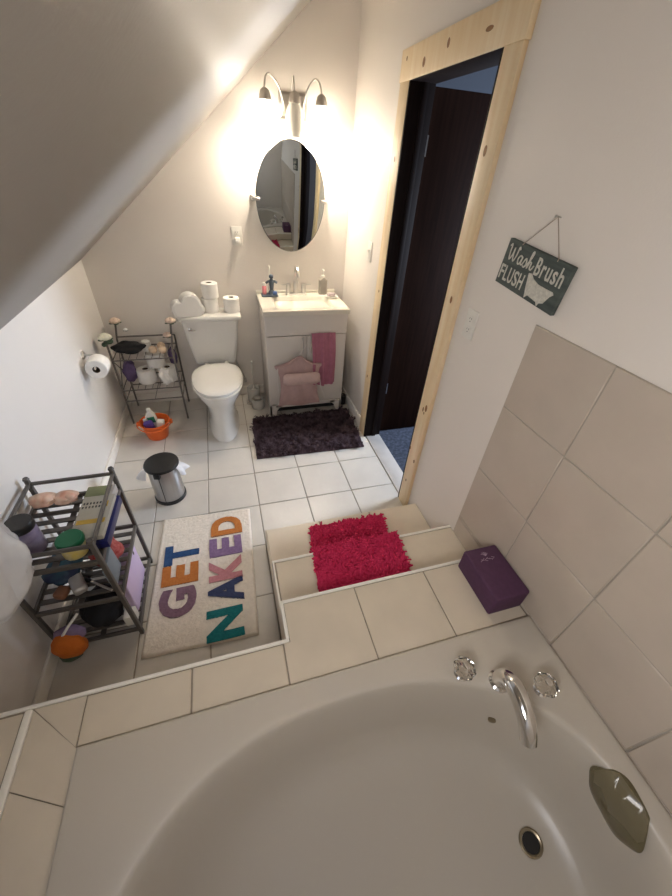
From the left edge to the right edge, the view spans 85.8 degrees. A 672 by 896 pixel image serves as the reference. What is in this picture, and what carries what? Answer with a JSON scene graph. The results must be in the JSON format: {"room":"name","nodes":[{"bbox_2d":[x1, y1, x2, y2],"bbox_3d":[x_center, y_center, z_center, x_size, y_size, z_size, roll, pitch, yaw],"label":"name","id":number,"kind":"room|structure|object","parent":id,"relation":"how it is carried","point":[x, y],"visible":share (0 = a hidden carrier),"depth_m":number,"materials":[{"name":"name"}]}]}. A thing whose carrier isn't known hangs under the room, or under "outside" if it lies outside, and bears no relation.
{"room":"bathroom","nodes":[
{"label":"bathroom","id":0,"kind":"room"},
{"bbox_2d":[0,260,126,712],"bbox_3d":[-1.280,0.339,1.406,0.100,1.214,3.860,-7,40,-14],"label":"wall","id":1,"kind":"structure","parent":0,"point":[58,420],"depth_m":1.71,"materials":[{"name":"paint"}]},
{"bbox_2d":[32,397,130,704],"bbox_3d":[-1.418,0.334,2.160,0.014,0.075,2.427,-7,40,-14],"label":"baseboard","id":2,"kind":"structure","parent":1,"relation":"attached to","point":[43,688],"depth_m":1.59,"materials":[{"name":"white wood"}]},
{"bbox_2d":[80,351,96,369],"bbox_3d":[-1.505,-0.540,2.204,0.089,0.070,0.151,-7,40,-14],"label":"paper holder","id":3,"kind":"object","parent":1,"relation":"attached to","point":[83,355],"visible":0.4,"depth_m":2.21,"materials":[{"name":"silver metal"}]},
{"bbox_2d":[85,354,110,378],"bbox_3d":[-1.468,-0.505,2.231,0.120,0.120,0.102,-7,40,-14],"label":"toilet paper roll","id":4,"kind":"object","parent":3,"relation":"on","point":[103,364],"visible":0.99,"depth_m":2.20,"materials":[{"name":"white paper"}]},
{"bbox_2d":[0,0,311,329],"bbox_3d":[-0.395,-0.780,0.752,1.755,1.620,3.960,-7,40,-14],"label":"ceiling","id":5,"kind":"structure","parent":0,"point":[97,97],"depth_m":0.50,"materials":[{"name":"paint"}]},
{"bbox_2d":[81,0,361,394],"bbox_3d":[-0.812,-1.548,2.562,2.053,2.800,0.100,-7,40,-14],"label":"wall","id":6,"kind":"structure","parent":0,"point":[175,236],"depth_m":2.44,"materials":[{"name":"paint"}]},
{"bbox_2d":[127,384,263,403],"bbox_3d":[-1.216,-0.482,3.206,1.130,0.085,0.014,-7,40,-14],"label":"baseboard","id":7,"kind":"structure","parent":6,"relation":"attached to","point":[192,395],"depth_m":3.13,"materials":[{"name":"white"}]},
{"bbox_2d":[231,226,242,244],"bbox_3d":[-0.703,-1.504,2.565,0.072,0.116,0.009,-7,40,-14],"label":"wall outlet","id":8,"kind":"object","parent":6,"relation":"attached to","point":[235,231],"visible":0.73,"depth_m":2.56,"materials":[{"name":"white plastic"}]},
{"bbox_2d":[235,237,239,243],"bbox_3d":[-0.698,-1.469,2.562,0.036,0.040,0.037,-7,40,-14],"label":"plug adapter","id":9,"kind":"object","parent":8,"relation":"attached to","point":[237,239],"visible":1,"depth_m":2.55,"materials":[{"name":"white plastic"}]},
{"bbox_2d":[249,139,327,251],"bbox_3d":[-0.313,-1.706,2.485,0.546,0.638,0.095,-7,40,-14],"label":"oval mirror","id":10,"kind":"object","parent":6,"relation":"attached to","point":[290,198],"visible":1,"depth_m":2.45,"materials":[{"name":"silver glass"}]},
{"bbox_2d":[256,72,329,139],"bbox_3d":[-0.261,-2.043,2.169,0.449,0.273,0.187,-7,40,-14],"label":"vanity light","id":11,"kind":"object","parent":6,"relation":"attached to","point":[292,106],"visible":1,"depth_m":2.15,"materials":[{"name":"white glass"}]},
{"bbox_2d":[259,87,270,100],"bbox_3d":[-0.409,-2.032,2.074,0.072,0.053,0.072,-7,40,-14],"label":"socket","id":12,"kind":"object","parent":11,"relation":"attached to","point":[264,94],"depth_m":2.06,"materials":[{"name":"silver metal"}]},
{"bbox_2d":[288,91,300,103],"bbox_3d":[-0.243,-2.054,2.118,0.072,0.053,0.072,-7,40,-14],"label":"socket","id":13,"kind":"object","parent":11,"relation":"attached to","point":[294,98],"depth_m":2.10,"materials":[{"name":"silver metal"}]},
{"bbox_2d":[315,94,326,106],"bbox_3d":[-0.088,-2.075,2.158,0.072,0.053,0.072,-7,40,-14],"label":"socket","id":14,"kind":"object","parent":11,"relation":"attached to","point":[321,101],"depth_m":2.14,"materials":[{"name":"silver metal"}]},
{"bbox_2d":[47,392,402,700],"bbox_3d":[-0.415,0.698,1.950,1.943,0.120,3.960,-7,40,-14],"label":"floor","id":15,"kind":"structure","parent":0,"point":[284,491],"depth_m":2.35,"materials":[{"name":"beige tile"}]},
{"bbox_2d":[8,466,152,641],"bbox_3d":[-1.052,0.477,1.532,0.326,0.668,0.401,-7,40,-14],"label":"storage shelf","id":16,"kind":"object","parent":15,"relation":"on","point":[87,567],"visible":0.64,"depth_m":1.45,"materials":[{"name":"grey metal"}]},
{"bbox_2d":[0,522,33,622],"bbox_3d":[-1.051,0.346,1.096,0.175,0.297,0.262,-7,40,-14],"label":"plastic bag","id":17,"kind":"object","parent":16,"relation":"hanging from","point":[16,569],"visible":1,"depth_m":1.11,"materials":[{"name":"white plastic"}]},
{"bbox_2d":[4,513,47,553],"bbox_3d":[-1.084,0.307,1.268,0.084,0.145,0.084,-7,40,-14],"label":"jar","id":18,"kind":"object","parent":16,"relation":"on","point":[23,525],"visible":0.72,"depth_m":1.24,"materials":[{"name":"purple plastic"}]},
{"bbox_2d":[28,492,55,508],"bbox_3d":[-1.173,0.208,1.446,0.098,0.051,0.082,-7,40,-14],"label":"shell","id":19,"kind":"object","parent":16,"relation":"on","point":[45,499],"visible":0.97,"depth_m":1.43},
{"bbox_2d":[41,555,82,585],"bbox_3d":[-1.120,0.485,1.490,0.140,0.077,0.181,-7,40,-14],"label":"pouch","id":20,"kind":"object","parent":16,"relation":"on","point":[58,578],"visible":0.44,"depth_m":1.44,"materials":[{"name":"blue fabric"}]},
{"bbox_2d":[53,585,70,599],"bbox_3d":[-1.077,0.568,1.420,0.045,0.036,0.050,3,38,-1],"label":"packet","id":21,"kind":"object","parent":16,"relation":"on","point":[62,591],"visible":1,"depth_m":1.41,"materials":[{"name":"brown plastic"}]},
{"bbox_2d":[53,490,78,504],"bbox_3d":[-1.097,0.201,1.466,0.093,0.047,0.074,-7,40,-14],"label":"shell","id":22,"kind":"object","parent":16,"relation":"on","point":[64,497],"visible":0.99,"depth_m":1.45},
{"bbox_2d":[51,613,88,661],"bbox_3d":[-1.075,0.777,1.458,0.127,0.183,0.101,-18,43,-25],"label":"bowl","id":23,"kind":"object","parent":16,"relation":"on","point":[69,643],"visible":1,"depth_m":1.43,"materials":[{"name":"orange plastic"}]},
{"bbox_2d":[54,529,88,560],"bbox_3d":[-0.936,0.345,1.286,0.088,0.081,0.088,-7,40,-14],"label":"jar","id":24,"kind":"object","parent":16,"relation":"on","point":[71,537],"visible":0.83,"depth_m":1.26,"materials":[{"name":"green plastic"}]},
{"bbox_2d":[68,572,87,595],"bbox_3d":[-1.036,0.545,1.450,0.050,0.040,0.095,-29,49,-35],"label":"packet","id":25,"kind":"object","parent":16,"relation":"on","point":[78,585],"visible":1,"depth_m":1.43,"materials":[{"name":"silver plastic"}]},
{"bbox_2d":[72,494,115,540],"bbox_3d":[-0.922,0.263,1.376,0.112,0.022,0.215,-6,39,-13],"label":"book","id":26,"kind":"object","parent":16,"relation":"on","point":[86,519],"visible":0.84,"depth_m":1.37,"materials":[{"name":"grey paper"}]},
{"bbox_2d":[75,517,104,525],"bbox_3d":[-0.914,0.273,1.347,0.095,0.001,0.022,-6,39,-13],"label":"print","id":27,"kind":"object","parent":26,"relation":"on","point":[82,521],"depth_m":1.35,"materials":[{"name":"yellow paper"}]},
{"bbox_2d":[82,500,108,508],"bbox_3d":[-0.939,0.221,1.410,0.090,0.001,0.034,-7,40,-14],"label":"print","id":28,"kind":"object","parent":26,"relation":"on","point":[86,504],"depth_m":1.41,"materials":[{"name":"paper"}]},
{"bbox_2d":[84,577,112,590],"bbox_3d":[-0.959,0.552,1.461,0.133,0.019,0.020,15,39,14],"label":"makeup brush","id":29,"kind":"object","parent":16,"relation":"on","point":[87,579],"visible":0.97,"depth_m":1.46,"materials":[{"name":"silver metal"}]},
{"bbox_2d":[79,583,122,627],"bbox_3d":[-1.022,0.690,1.589,0.181,0.168,0.171,22,42,22],"label":"bag","id":30,"kind":"object","parent":16,"relation":"on","point":[106,614],"visible":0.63,"depth_m":1.53,"materials":[{"name":"black fabric"}]},
{"bbox_2d":[84,484,117,496],"bbox_3d":[-0.980,0.192,1.511,0.106,0.040,0.064,-5,39,-12],"label":"box","id":31,"kind":"object","parent":16,"relation":"on","point":[97,490],"visible":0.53,"depth_m":1.50,"materials":[{"name":"green"}]},
{"bbox_2d":[89,495,121,549],"bbox_3d":[-0.913,0.285,1.397,0.110,0.038,0.235,-7,39,-14],"label":"book","id":32,"kind":"object","parent":16,"relation":"on","point":[106,542],"visible":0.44,"depth_m":1.37,"materials":[{"name":"blue paper"}]},
{"bbox_2d":[88,537,124,566],"bbox_3d":[-0.969,0.437,1.524,0.128,0.129,0.139,-7,40,-14],"label":"loofah","id":33,"kind":"object","parent":16,"relation":"on","point":[116,546],"visible":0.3,"depth_m":1.52,"materials":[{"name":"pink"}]},
{"bbox_2d":[102,547,120,585],"bbox_3d":[-0.902,0.485,1.457,0.012,0.148,0.125,-7,40,-14],"label":"card","id":34,"kind":"object","parent":16,"relation":"on","point":[111,560],"visible":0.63,"depth_m":1.46,"materials":[{"name":"grey paper"}]},
{"bbox_2d":[123,606,138,625],"bbox_3d":[-0.909,0.746,1.606,0.045,0.068,0.055,-7,40,-14],"label":"box","id":35,"kind":"object","parent":16,"relation":"on","point":[126,617],"visible":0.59,"depth_m":1.59,"materials":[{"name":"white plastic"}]},
{"bbox_2d":[118,544,144,609],"bbox_3d":[-0.950,0.590,1.665,0.051,0.236,0.225,-7,40,-14],"label":"storage box","id":36,"kind":"object","parent":16,"relation":"on","point":[133,592],"visible":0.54,"depth_m":1.65,"materials":[{"name":"purple plastic"}]},
{"bbox_2d":[97,317,189,423],"bbox_3d":[-1.413,-0.626,2.775,0.512,0.821,0.357,-7,40,-14],"label":"rack","id":37,"kind":"object","parent":15,"relation":"on","point":[106,338],"visible":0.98,"depth_m":2.70,"materials":[{"name":"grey metal"}]},
{"bbox_2d":[110,341,145,353],"bbox_3d":[-1.492,-0.720,2.601,0.240,0.089,0.143,-7,40,-14],"label":"bowl","id":38,"kind":"object","parent":37,"relation":"on","point":[127,347],"visible":1,"depth_m":2.56,"materials":[{"name":"black"}]},
{"bbox_2d":[122,359,137,381],"bbox_3d":[-1.564,-0.591,2.748,0.098,0.175,0.168,-7,40,-14],"label":"cloth","id":39,"kind":"object","parent":37,"relation":"in","point":[129,370],"visible":0.91,"depth_m":2.70,"materials":[{"name":"purple fabric"}]},
{"bbox_2d":[113,343,175,361],"bbox_3d":[-1.419,-0.719,2.700,0.410,0.010,0.278,-7,40,-14],"label":"wire shelf","id":40,"kind":"object","parent":37,"relation":"attached to","point":[173,355],"depth_m":2.63,"materials":[{"name":"brown metal"}]},
{"bbox_2d":[141,339,151,351],"bbox_3d":[-1.410,-0.764,2.687,0.068,0.073,0.067,-7,40,-14],"label":"jar","id":41,"kind":"object","parent":37,"relation":"on","point":[146,342],"visible":0.77,"depth_m":2.67,"materials":[{"name":"white plastic"}]},
{"bbox_2d":[136,365,157,384],"bbox_3d":[-1.459,-0.565,2.791,0.132,0.106,0.132,-7,40,-14],"label":"toilet paper roll","id":42,"kind":"object","parent":37,"relation":"on","point":[146,375],"visible":0.96,"depth_m":2.75,"materials":[{"name":"white paper"}]},
{"bbox_2d":[148,346,156,353],"bbox_3d":[-1.343,-0.722,2.652,0.059,0.056,0.060,-7,40,-14],"label":"ball","id":43,"kind":"object","parent":37,"relation":"on","point":[152,349],"visible":1,"depth_m":2.63,"materials":[{"name":"beige"}]},
{"bbox_2d":[123,371,182,391],"bbox_3d":[-1.433,-0.531,2.848,0.410,0.010,0.278,-7,40,-14],"label":"wire shelf","id":44,"kind":"object","parent":37,"relation":"attached to","point":[180,386],"depth_m":2.77,"materials":[{"name":"brown metal"}]},
{"bbox_2d":[127,380,184,401],"bbox_3d":[-1.438,-0.460,2.904,0.410,0.010,0.278,-7,40,-14],"label":"wire shelf","id":45,"kind":"object","parent":37,"relation":"attached to","point":[182,396],"depth_m":2.84,"materials":[{"name":"brown metal"}]},
{"bbox_2d":[157,342,164,347],"bbox_3d":[-1.312,-0.768,2.713,0.058,0.056,0.060,-7,40,-14],"label":"ball","id":46,"kind":"object","parent":37,"relation":"on","point":[159,344],"visible":0.68,"depth_m":2.69,"materials":[{"name":"beige"}]},
{"bbox_2d":[158,346,166,353],"bbox_3d":[-1.278,-0.724,2.660,0.060,0.056,0.059,-7,40,-14],"label":"ball","id":47,"kind":"object","parent":37,"relation":"on","point":[162,349],"visible":1,"depth_m":2.64,"materials":[{"name":"beige"}]},
{"bbox_2d":[158,363,177,384],"bbox_3d":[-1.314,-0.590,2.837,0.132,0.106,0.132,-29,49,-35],"label":"toilet paper roll","id":48,"kind":"object","parent":37,"relation":"on","point":[172,372],"visible":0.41,"depth_m":2.81,"materials":[{"name":"white paper"}]},
{"bbox_2d":[144,349,165,367],"bbox_3d":[-1.390,-0.689,2.782,0.132,0.106,0.132,17,40,16],"label":"toilet paper roll","id":49,"kind":"object","parent":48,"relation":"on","point":[155,363],"visible":0.73,"depth_m":2.74,"materials":[{"name":"white paper"}]},
{"bbox_2d":[168,347,176,363],"bbox_3d":[-1.298,-0.728,2.873,0.064,0.162,0.060,25,43,24],"label":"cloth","id":50,"kind":"object","parent":37,"relation":"in","point":[169,349],"visible":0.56,"depth_m":2.85,"materials":[{"name":"purple fabric"}]},
{"bbox_2d":[136,413,172,440],"bbox_3d":[-1.353,-0.145,2.723,0.246,0.137,0.233,-7,40,-14],"label":"bucket","id":51,"kind":"object","parent":15,"relation":"on","point":[159,433],"visible":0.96,"depth_m":2.69,"materials":[{"name":"orange plastic"}]},
{"bbox_2d":[143,420,155,427],"bbox_3d":[-1.377,-0.157,2.677,0.074,0.101,0.045,-7,40,-14],"label":"packet","id":52,"kind":"object","parent":51,"relation":"in","point":[147,424],"visible":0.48,"depth_m":2.65,"materials":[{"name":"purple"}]},
{"bbox_2d":[145,407,156,427],"bbox_3d":[-1.380,-0.208,2.722,0.088,0.219,0.050,-7,40,-14],"label":"spray bottle","id":53,"kind":"object","parent":51,"relation":"in","point":[150,415],"visible":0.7,"depth_m":2.68,"materials":[{"name":"white plastic"}]},
{"bbox_2d":[157,419,164,426],"bbox_3d":[-1.306,-0.171,2.694,0.062,0.089,0.050,-7,40,-14],"label":"packet","id":54,"kind":"object","parent":51,"relation":"in","point":[160,422],"visible":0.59,"depth_m":2.67,"materials":[{"name":"white plastic"}]},
{"bbox_2d":[143,452,186,505],"bbox_3d":[-1.039,0.190,2.208,0.196,0.286,0.203,0,38,-5],"label":"pedal bin","id":55,"kind":"object","parent":15,"relation":"on","point":[166,481],"visible":1,"depth_m":2.15,"materials":[{"name":"silver metal"}]},
{"bbox_2d":[136,461,189,480],"bbox_3d":[-1.029,0.123,2.160,0.280,0.059,0.178,0,38,-5],"label":"liner","id":56,"kind":"object","parent":55,"relation":"in","point":[181,467],"visible":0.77,"depth_m":2.14,"materials":[{"name":"white plastic"}]},
{"bbox_2d":[141,509,258,659],"bbox_3d":[-0.684,0.636,1.891,0.498,0.017,0.782,-6,39,-13],"label":"bath mat","id":57,"kind":"object","parent":15,"relation":"on","point":[204,589],"visible":1,"depth_m":1.81,"materials":[{"name":"beige fabric"}]},
{"bbox_2d":[176,308,246,441],"bbox_3d":[-0.903,-0.555,2.764,0.458,0.783,0.753,-7,40,-14],"label":"toilet","id":58,"kind":"object","parent":15,"relation":"on","point":[212,339],"visible":0.93,"depth_m":2.70,"materials":[{"name":"white ceramic"}]},
{"bbox_2d":[170,291,204,317],"bbox_3d":[-1.069,-1.030,2.591,0.222,0.155,0.092,-17,43,-25],"label":"box","id":59,"kind":"object","parent":58,"relation":"on","point":[188,304],"visible":1,"depth_m":2.56,"materials":[{"name":"white"}]},
{"bbox_2d":[201,297,218,313],"bbox_3d":[-0.942,-1.076,2.705,0.116,0.102,0.116,-7,40,-14],"label":"toilet paper roll","id":60,"kind":"object","parent":58,"relation":"on","point":[211,306],"visible":0.67,"depth_m":2.67,"materials":[{"name":"white paper"}]},
{"bbox_2d":[200,280,218,298],"bbox_3d":[-0.923,-1.156,2.643,0.116,0.102,0.116,13,39,11],"label":"toilet paper roll","id":61,"kind":"object","parent":60,"relation":"on","point":[209,289],"visible":1,"depth_m":2.61,"materials":[{"name":"white paper"}]},
{"bbox_2d":[223,295,239,312],"bbox_3d":[-0.791,-1.089,2.736,0.116,0.102,0.116,-26,47,-33],"label":"toilet paper roll","id":62,"kind":"object","parent":58,"relation":"on","point":[231,302],"visible":1,"depth_m":2.70,"materials":[{"name":"white paper"}]},
{"bbox_2d":[247,395,263,409],"bbox_3d":[-0.684,-0.394,3.129,0.110,0.104,0.135,25,43,24],"label":"canister","id":63,"kind":"object","parent":15,"relation":"on","point":[257,401],"visible":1,"depth_m":3.11,"materials":[{"name":"white plastic"}]},
{"bbox_2d":[247,361,259,402],"bbox_3d":[-0.722,-0.577,3.139,0.112,0.376,0.112,-7,40,-14],"label":"toilet brush","id":64,"kind":"object","parent":63,"relation":"in","point":[253,389],"visible":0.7,"depth_m":3.16,"materials":[{"name":"white plastic"}]},
{"bbox_2d":[0,563,527,895],"bbox_3d":[-0.037,1.188,0.945,1.843,0.417,1.460,-7,40,-14],"label":"tub deck","id":65,"kind":"object","parent":15,"relation":"on","point":[336,631],"visible":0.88,"depth_m":1.14,"materials":[{"name":"beige tile"}]},
{"bbox_2d":[0,525,460,820],"bbox_3d":[-0.360,0.813,1.149,1.112,0.132,2.390,24,42,23],"label":"trim","id":66,"kind":"structure","parent":65,"relation":"attached to","point":[17,749],"depth_m":1.15,"materials":[{"name":"silver metal"}]},
{"bbox_2d":[45,616,671,895],"bbox_3d":[0.149,1.196,0.878,1.503,0.488,1.097,-7,40,-14],"label":"bathtub","id":67,"kind":"object","parent":65,"relation":"in","point":[394,775],"depth_m":1.13,"materials":[{"name":"beige plastic"}]},
{"bbox_2d":[488,668,537,748],"bbox_3d":[0.545,0.763,1.086,0.068,0.125,0.218,-3,39,-8],"label":"tub spout","id":68,"kind":"object","parent":67,"relation":"on","point":[502,680],"visible":1,"depth_m":1.04,"materials":[{"name":"silver metal"}]},
{"bbox_2d":[589,766,649,852],"bbox_3d":[0.792,1.009,1.018,0.055,0.168,0.177,-7,40,-14],"label":"pillow","id":69,"kind":"object","parent":67,"relation":"attached to","point":[618,801],"visible":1,"depth_m":0.99,"materials":[{"name":"green plastic"}]},
{"bbox_2d":[458,545,528,613],"bbox_3d":[0.618,0.515,1.434,0.150,0.105,0.220,-7,40,-14],"label":"box","id":70,"kind":"object","parent":65,"relation":"on","point":[494,582],"visible":1,"depth_m":1.39,"materials":[{"name":"purple cardboard"}]},
{"bbox_2d":[256,266,349,415],"bbox_3d":[-0.279,-0.854,2.945,0.636,1.099,0.463,-7,40,-14],"label":"bathroom vanity","id":71,"kind":"object","parent":15,"relation":"on","point":[287,321],"visible":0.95,"depth_m":2.76,"materials":[{"name":"beige wood"}]},
{"bbox_2d":[261,274,277,296],"bbox_3d":[-0.507,-1.237,2.747,0.127,0.155,0.075,-7,40,-14],"label":"toothbrush holder","id":72,"kind":"object","parent":71,"relation":"on","point":[271,293],"visible":1,"depth_m":2.75,"materials":[{"name":"grey plastic"}]},
{"bbox_2d":[262,282,266,294],"bbox_3d":[-0.546,-1.216,2.750,0.034,0.085,0.034,-7,40,-14],"label":"tube","id":73,"kind":"object","parent":72,"relation":"on","point":[264,290],"visible":1,"depth_m":2.74,"materials":[{"name":"pink plastic"}]},
{"bbox_2d":[268,266,269,290],"bbox_3d":[-0.508,-1.285,2.768,0.030,0.203,0.029,-7,40,-14],"label":"toothbrush","id":74,"kind":"object","parent":72,"relation":"in","point":[268,266],"visible":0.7,"depth_m":2.75,"materials":[{"name":"white plastic"}]},
{"bbox_2d":[281,266,310,295],"bbox_3d":[-0.300,-1.277,2.766,0.237,0.217,0.134,-7,40,-14],"label":"faucet","id":75,"kind":"object","parent":71,"relation":"on","point":[288,292],"depth_m":2.83,"materials":[{"name":"silver metal"}]},
{"bbox_2d":[274,343,324,406],"bbox_3d":[-0.280,-0.573,2.860,0.408,0.538,0.060,-6,39,-12],"label":"mesh bag","id":76,"kind":"object","parent":71,"relation":"hanging from","point":[302,394],"visible":0.82,"depth_m":2.89,"materials":[{"name":"pink fabric"}]},
{"bbox_2d":[283,372,319,385],"bbox_3d":[-0.268,-0.542,2.834,0.294,0.104,0.044,-7,40,-14],"label":"pillow","id":77,"kind":"object","parent":76,"relation":"attached to","point":[310,377],"visible":1,"depth_m":2.81,"materials":[{"name":"pink fabric"}]},
{"bbox_2d":[256,289,349,316],"bbox_3d":[-0.264,-1.076,2.777,0.636,0.142,0.451,-7,40,-14],"label":"sink","id":78,"kind":"object","parent":71,"relation":"in","point":[288,303],"depth_m":2.74,"materials":[{"name":"white ceramic"}]},
{"bbox_2d":[318,269,326,294],"bbox_3d":[-0.102,-1.312,2.858,0.064,0.182,0.059,-7,40,-14],"label":"soap dispenser","id":79,"kind":"object","parent":71,"relation":"on","point":[322,287],"visible":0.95,"depth_m":2.86,"materials":[{"name":"beige plastic"}]},
{"bbox_2d":[311,332,335,385],"bbox_3d":[-0.098,-0.689,2.841,0.192,0.427,0.056,-7,40,-14],"label":"hand towel","id":80,"kind":"object","parent":71,"relation":"hanging from","point":[323,344],"visible":0.96,"depth_m":2.80,"materials":[{"name":"pink fabric"}]},
{"bbox_2d":[324,294,337,298],"bbox_3d":[-0.038,-1.188,2.839,0.104,0.018,0.074,-7,40,-14],"label":"soap dish","id":81,"kind":"object","parent":71,"relation":"on","point":[325,295],"visible":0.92,"depth_m":2.82,"materials":[{"name":"white ceramic"}]},
{"bbox_2d":[249,405,363,458],"bbox_3d":[-0.227,-0.141,2.889,0.911,0.055,0.642,-7,40,-14],"label":"shag rug","id":82,"kind":"object","parent":15,"relation":"on","point":[315,431],"visible":1,"depth_m":2.86,"materials":[{"name":"fabric"}]},
{"bbox_2d":[341,393,345,404],"bbox_3d":[0.060,-0.444,3.266,0.045,0.100,0.050,-7,40,-14],"label":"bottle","id":83,"kind":"object","parent":15,"relation":"on","point":[343,396],"visible":0.7,"depth_m":3.24,"materials":[{"name":"black plastic"}]},
{"bbox_2d":[265,504,430,593],"bbox_3d":[0.089,0.541,2.006,0.908,0.135,0.324,-7,40,-14],"label":"step","id":84,"kind":"structure","parent":15,"relation":"on","point":[290,541],"depth_m":2.00,"materials":[{"name":"beige tile"}]},
{"bbox_2d":[308,513,412,591],"bbox_3d":[0.106,0.499,1.782,0.493,0.203,0.569,-5,39,-12],"label":"rug","id":85,"kind":"object","parent":84,"relation":"on","point":[350,551],"visible":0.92,"depth_m":1.67,"materials":[{"name":"red fabric"}]},
{"bbox_2d":[272,527,465,639],"bbox_3d":[0.173,0.650,1.736,0.908,0.307,0.258,-7,40,-14],"label":"step","id":86,"kind":"structure","parent":15,"relation":"on","point":[295,577],"depth_m":1.67,"materials":[{"name":"beige tile"}]},
{"bbox_2d":[261,293,277,296],"bbox_3d":[-0.512,-1.182,2.790,0.125,0.014,0.075,-7,40,-14],"label":"tray","id":87,"kind":"object","parent":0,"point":[268,294],"depth_m":2.77,"materials":[{"name":"blue plastic"}]},
{"bbox_2d":[318,278,326,294],"bbox_3d":[-0.105,-1.292,2.881,0.064,0.122,0.048,-7,40,-14],"label":"bottle","id":88,"kind":"object","parent":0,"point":[322,287],"depth_m":2.86,"materials":[{"name":"clear plastic"}]},
{"bbox_2d":[379,426,413,471],"bbox_3d":[1.245,0.178,2.746,1.541,0.104,2.150,-7,40,-14],"label":"floor","id":89,"kind":"structure","parent":0,"point":[397,440],"depth_m":2.88,"materials":[{"name":"blue carpet"}]},
{"bbox_2d":[436,65,497,93],"bbox_3d":[1.009,-1.492,2.808,1.542,2.620,0.100,-7,40,-14],"label":"wall","id":90,"kind":"structure","parent":0,"point":[482,81],"depth_m":2.12,"materials":[{"name":"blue paint"}]},
{"bbox_2d":[342,0,671,529],"bbox_3d":[0.652,-0.498,1.367,0.115,2.800,3.760,-7,40,-14],"label":"wall","id":91,"kind":"structure","parent":0,"point":[587,143],"depth_m":1.06,"materials":[{"name":"paint"}]},
{"bbox_2d":[341,385,360,425],"bbox_3d":[0.106,-0.422,3.243,0.014,0.100,0.728,-7,40,-14],"label":"baseboard","id":92,"kind":"structure","parent":91,"relation":"attached to","point":[348,401],"depth_m":3.13,"materials":[{"name":"white wood"}]},
{"bbox_2d":[367,241,372,261],"bbox_3d":[0.214,-1.291,2.377,0.021,0.116,0.072,-7,40,-14],"label":"light switch","id":93,"kind":"object","parent":91,"relation":"attached to","point":[370,244],"visible":1,"depth_m":2.37,"materials":[{"name":"white plastic"}]},
{"bbox_2d":[359,81,408,434],"bbox_3d":[0.273,-0.929,2.334,0.021,2.034,0.103,-7,40,-14],"label":"trim","id":94,"kind":"structure","parent":91,"relation":"attached to","point":[403,92],"depth_m":2.08,"materials":[{"name":"brown wood"}]},
{"bbox_2d":[366,434,402,492],"bbox_3d":[0.389,0.124,2.692,0.114,0.056,0.701,-7,40,-14],"label":"threshold","id":95,"kind":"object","parent":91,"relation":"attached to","point":[382,452],"depth_m":2.69,"materials":[{"name":"stone"}]},
{"bbox_2d":[363,47,503,496],"bbox_3d":[0.440,-0.695,2.045,0.133,2.046,0.705,-7,40,-14],"label":"trim","id":96,"kind":"structure","parent":91,"relation":"attached to","point":[421,91],"depth_m":1.96,"materials":[{"name":"brown wood"}]},
{"bbox_2d":[380,86,490,429],"bbox_3d":[0.729,-0.985,2.442,0.715,2.020,0.049,-7,40,-14],"label":"door","id":97,"kind":"structure","parent":91,"relation":"in","point":[458,117],"depth_m":2.15,"materials":[{"name":"brown wood"}]},
{"bbox_2d":[398,40,528,505],"bbox_3d":[0.493,-0.440,1.734,0.021,2.034,0.096,-7,40,-14],"label":"trim","id":98,"kind":"structure","parent":91,"relation":"attached to","point":[513,56],"depth_m":1.40,"materials":[{"name":"brown wood"}]},
{"bbox_2d":[399,0,541,83],"bbox_3d":[0.443,-1.525,1.371,0.025,0.110,0.916,-7,40,-14],"label":"trim","id":99,"kind":"structure","parent":91,"relation":"attached to","point":[503,23],"depth_m":1.25,"materials":[{"name":"brown wood"}]},
{"bbox_2d":[462,308,479,340],"bbox_3d":[0.553,-0.510,1.492,0.009,0.116,0.072,-7,40,-14],"label":"wall outlet","id":100,"kind":"object","parent":91,"relation":"attached to","point":[471,320],"visible":1,"depth_m":1.49,"materials":[{"name":"white plastic"}]},
{"bbox_2d":[465,325,470,333],"bbox_3d":[0.549,-0.493,1.505,0.003,0.028,0.033,-7,40,-14],"label":"socket","id":101,"kind":"object","parent":100,"relation":"attached to","point":[467,327],"depth_m":1.50,"materials":[{"name":"white plastic"}]},
{"bbox_2d":[468,315,473,323],"bbox_3d":[0.552,-0.526,1.479,0.003,0.028,0.033,-7,40,-14],"label":"socket","id":102,"kind":"object","parent":100,"relation":"attached to","point":[470,317],"depth_m":1.48,"materials":[{"name":"white plastic"}]},
{"bbox_2d":[453,325,671,816],"bbox_3d":[0.850,0.518,0.871,0.009,1.043,1.678,-7,40,-14],"label":"tile surround","id":103,"kind":"object","parent":91,"relation":"attached to","point":[572,483],"visible":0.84,"depth_m":1.07,"materials":[{"name":"beige tile"}]},
{"bbox_3d":[0.642,-0.668,1.043,0.021,0.009,0.008,-7,40,-14],"label":"nail","id":104,"kind":"object","parent":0,"visible":0},
{"bbox_2d":[495,217,577,315],"bbox_3d":[0.629,-0.586,1.135,0.019,0.246,0.308,-7,40,-14],"label":"wall sign","id":105,"kind":"object","parent":104,"relation":"hanging from","point":[541,278],"visible":1,"depth_m":1.13,"materials":[{"name":"wood"}]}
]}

